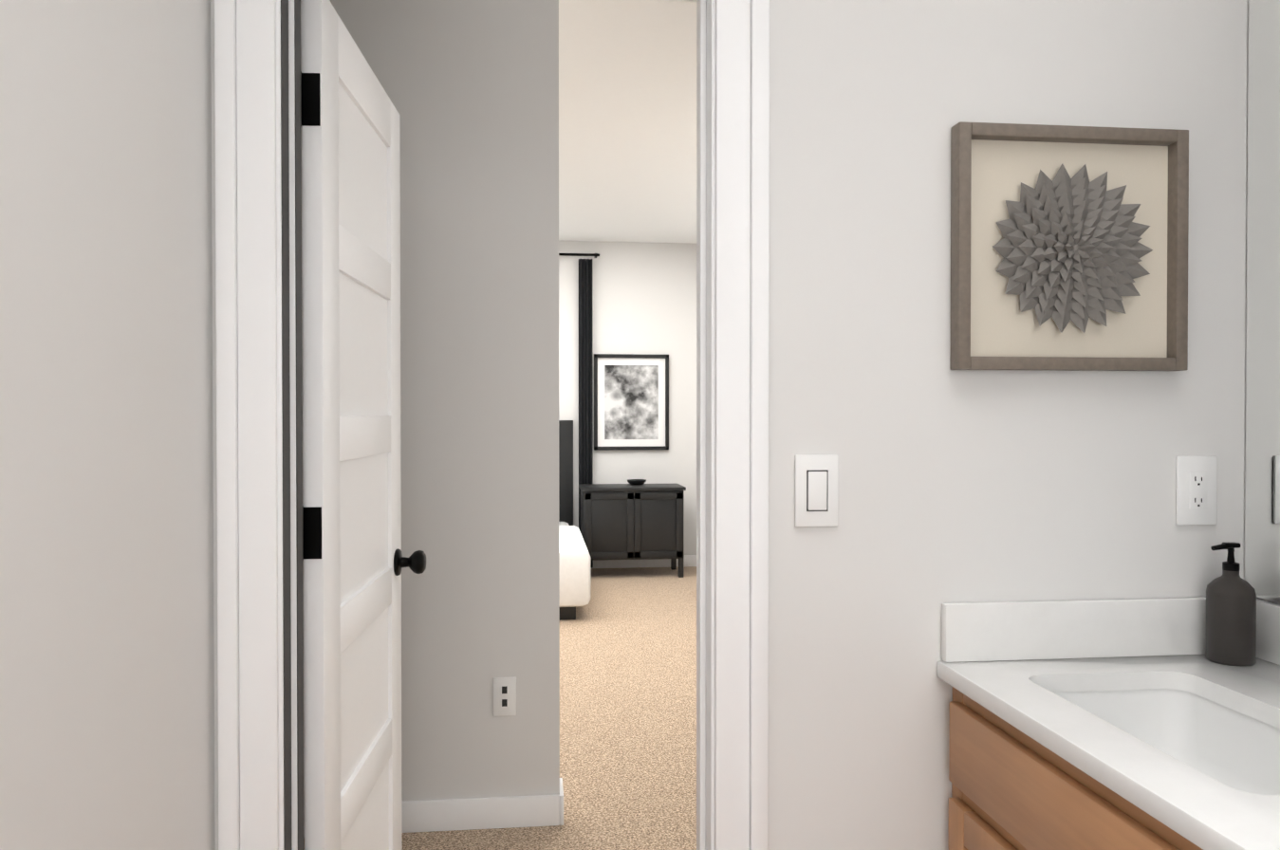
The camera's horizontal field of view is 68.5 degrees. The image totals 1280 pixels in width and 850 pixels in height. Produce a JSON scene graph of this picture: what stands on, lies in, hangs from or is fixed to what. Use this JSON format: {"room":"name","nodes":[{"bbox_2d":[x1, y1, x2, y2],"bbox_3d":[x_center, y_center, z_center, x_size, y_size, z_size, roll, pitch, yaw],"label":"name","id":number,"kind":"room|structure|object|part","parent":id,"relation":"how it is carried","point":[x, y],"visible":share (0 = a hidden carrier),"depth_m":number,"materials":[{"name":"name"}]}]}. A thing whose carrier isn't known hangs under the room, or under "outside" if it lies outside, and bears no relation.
{"room":"bathroom","nodes":[
{"label":"bathroom","id":0,"kind":"room"},
{"bbox_2d":[0,0,215,849],"bbox_3d":[-0.577,-0.075,0.031,0.120,2.740,2.940,0,1,-6],"label":"wall","id":1,"kind":"structure","parent":0,"point":[106,616],"depth_m":1.13,"materials":[{"name":"beige paint"}]},
{"bbox_2d":[300,0,559,805],"bbox_3d":[-1.054,-0.106,2.906,1.600,2.740,0.120,0,1,-6],"label":"wall","id":2,"kind":"structure","parent":0,"point":[471,87],"depth_m":2.91,"materials":[{"name":"beige paint"}]},
{"bbox_2d":[303,782,563,837],"bbox_3d":[-1.026,1.205,2.872,1.583,0.095,0.043,0,1,-6],"label":"baseboard","id":3,"kind":"structure","parent":2,"relation":"attached to","point":[478,813],"depth_m":2.91,"materials":[{"name":"white paint"}]},
{"bbox_2d":[493,676,516,716],"bbox_3d":[-0.421,0.844,2.923,0.070,0.120,0.007,0,1,-6],"label":"outlet","id":4,"kind":"object","parent":2,"relation":"attached to","point":[504,696],"visible":1,"depth_m":2.92,"materials":[{"name":"white plastic"}]},
{"bbox_2d":[303,566,696,849],"bbox_3d":[-0.556,1.268,4.765,3.240,0.072,6.365,0,1,-6],"label":"floor","id":5,"kind":"structure","parent":0,"point":[628,706],"depth_m":3.89,"materials":[{"name":"beige carpet"}]},
{"bbox_2d":[558,420,590,619],"bbox_3d":[-1.220,0.591,6.729,1.620,1.238,2.020,0,1,-6],"label":"bed","id":6,"kind":"object","parent":5,"relation":"on","point":[574,573],"visible":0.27,"depth_m":5.99,"materials":[{"name":"white fabric"}]},
{"bbox_2d":[558,525,590,612],"bbox_3d":[-1.184,0.948,6.412,1.620,0.355,1.375,0,1,-6],"label":"duvet","id":7,"kind":"object","parent":6,"relation":"on","point":[574,555],"depth_m":5.82,"materials":[{"name":"white fabric"}]},
{"bbox_2d":[578,479,686,577],"bbox_3d":[-0.071,0.825,7.567,0.820,0.753,0.436,0,1,-6],"label":"sideboard","id":8,"kind":"object","parent":5,"relation":"on","point":[636,519],"visible":0.83,"depth_m":7.36,"materials":[{"name":"black wood"}]},
{"bbox_2d":[626,479,647,485],"bbox_3d":[-0.028,0.467,7.676,0.160,0.040,0.160,0,1,-6],"label":"bowl","id":9,"kind":"object","parent":8,"relation":"on","point":[632,482],"depth_m":7.62,"materials":[{"name":"black ceramic"}]},
{"bbox_2d":[578,259,593,568],"bbox_3d":[-0.450,-0.094,7.772,0.115,2.550,0.042,0,1,-6],"label":"curtain","id":10,"kind":"object","parent":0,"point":[585,451],"depth_m":7.77,"materials":[{"name":"fabric"}]},
{"bbox_3d":[-0.450,-0.094,7.772,0.115,2.550,0.042,0,1,-6],"label":"panel","id":11,"kind":"part","parent":10,"relation":"part of","materials":[{"name":"fabric"}]},
{"bbox_2d":[558,241,696,556],"bbox_3d":[-0.904,-0.160,7.853,3.240,2.740,0.120,0,1,-6],"label":"wall","id":12,"kind":"structure","parent":0,"point":[643,298],"depth_m":7.89,"materials":[{"name":"beige paint"}]},
{"bbox_2d":[558,253,599,258],"bbox_3d":[-1.111,-1.404,7.713,1.560,0.030,0.084,0,1,-6],"label":"curtain rod","id":13,"kind":"object","parent":12,"relation":"attached to","point":[595,255],"depth_m":7.74,"materials":[{"name":"metal"}]},
{"bbox_3d":[-1.108,-1.403,7.681,1.560,0.022,0.021,0,1,-6],"label":"rod","id":14,"kind":"part","parent":13,"relation":"part of","materials":[{"name":"black metal"}]},
{"bbox_2d":[593,353,668,450],"bbox_3d":[-0.071,-0.190,7.869,0.630,0.800,0.030,0,1,-6],"label":"framed picture","id":15,"kind":"object","parent":12,"relation":"attached to","point":[631,401],"visible":0.98,"depth_m":7.87,"materials":[{"name":"white paper"}]},
{"bbox_2d":[604,364,658,440],"bbox_3d":[-0.071,-0.190,7.872,0.450,0.620,0.002,0,1,-6],"label":"print","id":16,"kind":"object","parent":15,"relation":"attached to","point":[631,391],"depth_m":7.87},
{"bbox_2d":[590,555,696,568],"bbox_3d":[-0.897,1.151,7.802,2.940,0.095,0.013,0,1,-6],"label":"baseboard","id":17,"kind":"structure","parent":12,"relation":"attached to","point":[688,560],"depth_m":7.90,"materials":[{"name":"white paint"}]},
{"bbox_2d":[558,0,697,243],"bbox_3d":[-0.391,-1.530,3.256,3.240,0.100,9.340,0,1,-6],"label":"ceiling","id":18,"kind":"structure","parent":0,"point":[627,120],"depth_m":4.62,"materials":[{"name":"paint"}]},
{"bbox_2d":[210,0,1248,849],"bbox_3d":[-0.204,-0.092,1.612,3.240,2.740,0.120,0,1,-6],"label":"wall","id":19,"kind":"structure","parent":0,"point":[966,486],"depth_m":1.63,"materials":[{"name":"beige paint"}]},
{"bbox_2d":[280,0,303,849],"bbox_3d":[-0.576,0.259,1.575,0.012,2.039,0.116,0,1,-6],"label":"door frame","id":20,"kind":"structure","parent":19,"relation":"in","point":[286,381],"depth_m":1.55,"materials":[{"name":"white wood"}]},
{"bbox_2d":[214,0,769,849],"bbox_3d":[-0.226,0.211,1.542,0.890,2.135,0.021,0,1,-6],"label":"door frame","id":21,"kind":"structure","parent":19,"relation":"attached to","point":[245,127],"depth_m":1.50,"materials":[{"name":"white paint"}]},
{"bbox_2d":[276,0,715,849],"bbox_3d":[-0.234,0.248,1.613,0.740,2.060,0.120,0,1,-6],"label":"door jamb","id":22,"kind":"structure","parent":19,"relation":"in","point":[705,362],"depth_m":1.59,"materials":[{"name":"white paint"}]},
{"bbox_2d":[300,0,426,849],"bbox_3d":[-0.560,0.246,1.978,0.152,2.012,0.702,0,1,-6],"label":"door leaf","id":23,"kind":"structure","parent":22,"relation":"attached to","point":[351,365],"depth_m":1.85,"materials":[{"name":"white paint"}]},
{"bbox_3d":[-0.575,-0.562,1.622,0.045,0.094,0.015,0,1,-6],"label":"door hinge","id":24,"kind":"part","parent":23,"relation":"part of","materials":[{"name":"black metal"}]},
{"bbox_3d":[-0.575,0.188,1.631,0.045,0.094,0.015,0,1,-6],"label":"door hinge","id":25,"kind":"part","parent":23,"relation":"part of","materials":[{"name":"black metal"}]},
{"bbox_3d":[-0.553,0.331,2.269,0.072,0.066,0.066,0,1,-6],"label":"door knob","id":26,"kind":"part","parent":23,"relation":"part of","materials":[{"name":"black metal"}]},
{"bbox_2d":[795,454,838,527],"bbox_3d":[0.302,0.112,1.605,0.076,0.124,0.010,0,1,-6],"label":"light switch","id":27,"kind":"object","parent":19,"relation":"attached to","point":[816,490],"visible":1,"depth_m":1.60,"materials":[{"name":"white plastic"}]},
{"bbox_2d":[950,121,1188,371],"bbox_3d":[0.749,-0.305,1.630,0.420,0.420,0.049,0,1,-6],"label":"framed artwork","id":28,"kind":"object","parent":19,"relation":"attached to","point":[1068,248],"visible":1,"depth_m":1.63,"materials":[{"name":"beige paper"}]},
{"bbox_2d":[941,596,1205,661],"bbox_3d":[0.809,0.359,1.658,0.575,0.100,0.020,0,1,-6],"label":"backsplash","id":29,"kind":"structure","parent":19,"relation":"attached to","point":[980,631],"depth_m":1.64,"materials":[{"name":"white stone"}]},
{"bbox_2d":[1175,455,1216,525],"bbox_3d":[0.997,0.117,1.683,0.076,0.124,0.009,0,1,-6],"label":"outlet","id":30,"kind":"object","parent":19,"relation":"attached to","point":[1196,490],"visible":1,"depth_m":1.68,"materials":[{"name":"white plastic"}]},
{"bbox_2d":[1255,598,1279,665],"bbox_3d":[1.174,0.367,0.899,0.020,0.100,1.570,0,1,-6],"label":"backsplash","id":31,"kind":"structure","parent":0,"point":[1268,614],"depth_m":1.62,"materials":[{"name":"white stone"}]},
{"bbox_2d":[1256,596,1279,604],"bbox_3d":[1.320,-0.077,0.244,0.120,2.740,2.940,0,1,-6],"label":"wall","id":32,"kind":"structure","parent":0,"point":[1268,601],"depth_m":1.65,"materials":[{"name":"beige paint"}]},
{"bbox_3d":[-0.134,1.324,0.114,3.042,0.060,2.975,0,1,-6],"label":"floor","id":33,"kind":"structure","parent":0,"visible":0},
{"bbox_2d":[937,672,1218,849],"bbox_3d":[0.879,0.866,0.888,0.610,0.838,1.578,0,1,-6],"label":"bathroom vanity","id":34,"kind":"object","parent":33,"relation":"on","point":[1012,789],"depth_m":1.35,"materials":[{"name":"brown wood"}]},
{"bbox_2d":[937,653,1279,849],"bbox_3d":[0.893,0.432,0.879,0.583,0.030,1.590,0,1,-6],"label":"countertop","id":35,"kind":"structure","parent":34,"relation":"on","point":[1204,799],"depth_m":1.38,"materials":[{"name":"white stone"}]},
{"bbox_2d":[1066,684,1279,786],"bbox_3d":[0.791,0.503,1.311,0.290,0.145,0.498,0,1,-6],"label":"sink","id":36,"kind":"object","parent":35,"relation":"in","point":[1247,746],"depth_m":1.52,"materials":[{"name":"white ceramic"}]},
{"bbox_2d":[1205,542,1256,666],"bbox_3d":[1.020,0.306,1.625,0.074,0.205,0.074,0,1,-6],"label":"soap dispenser","id":37,"kind":"object","parent":35,"relation":"on","point":[1231,617],"visible":1,"depth_m":1.60,"materials":[{"name":"black plastic"}]},
{"bbox_2d":[1244,0,1279,603],"bbox_3d":[1.181,-0.245,0.903,0.005,1.118,1.585,0,1,-6],"label":"mirror","id":38,"kind":"object","parent":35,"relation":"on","point":[1262,534],"visible":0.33,"depth_m":1.65,"materials":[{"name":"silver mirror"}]}
]}

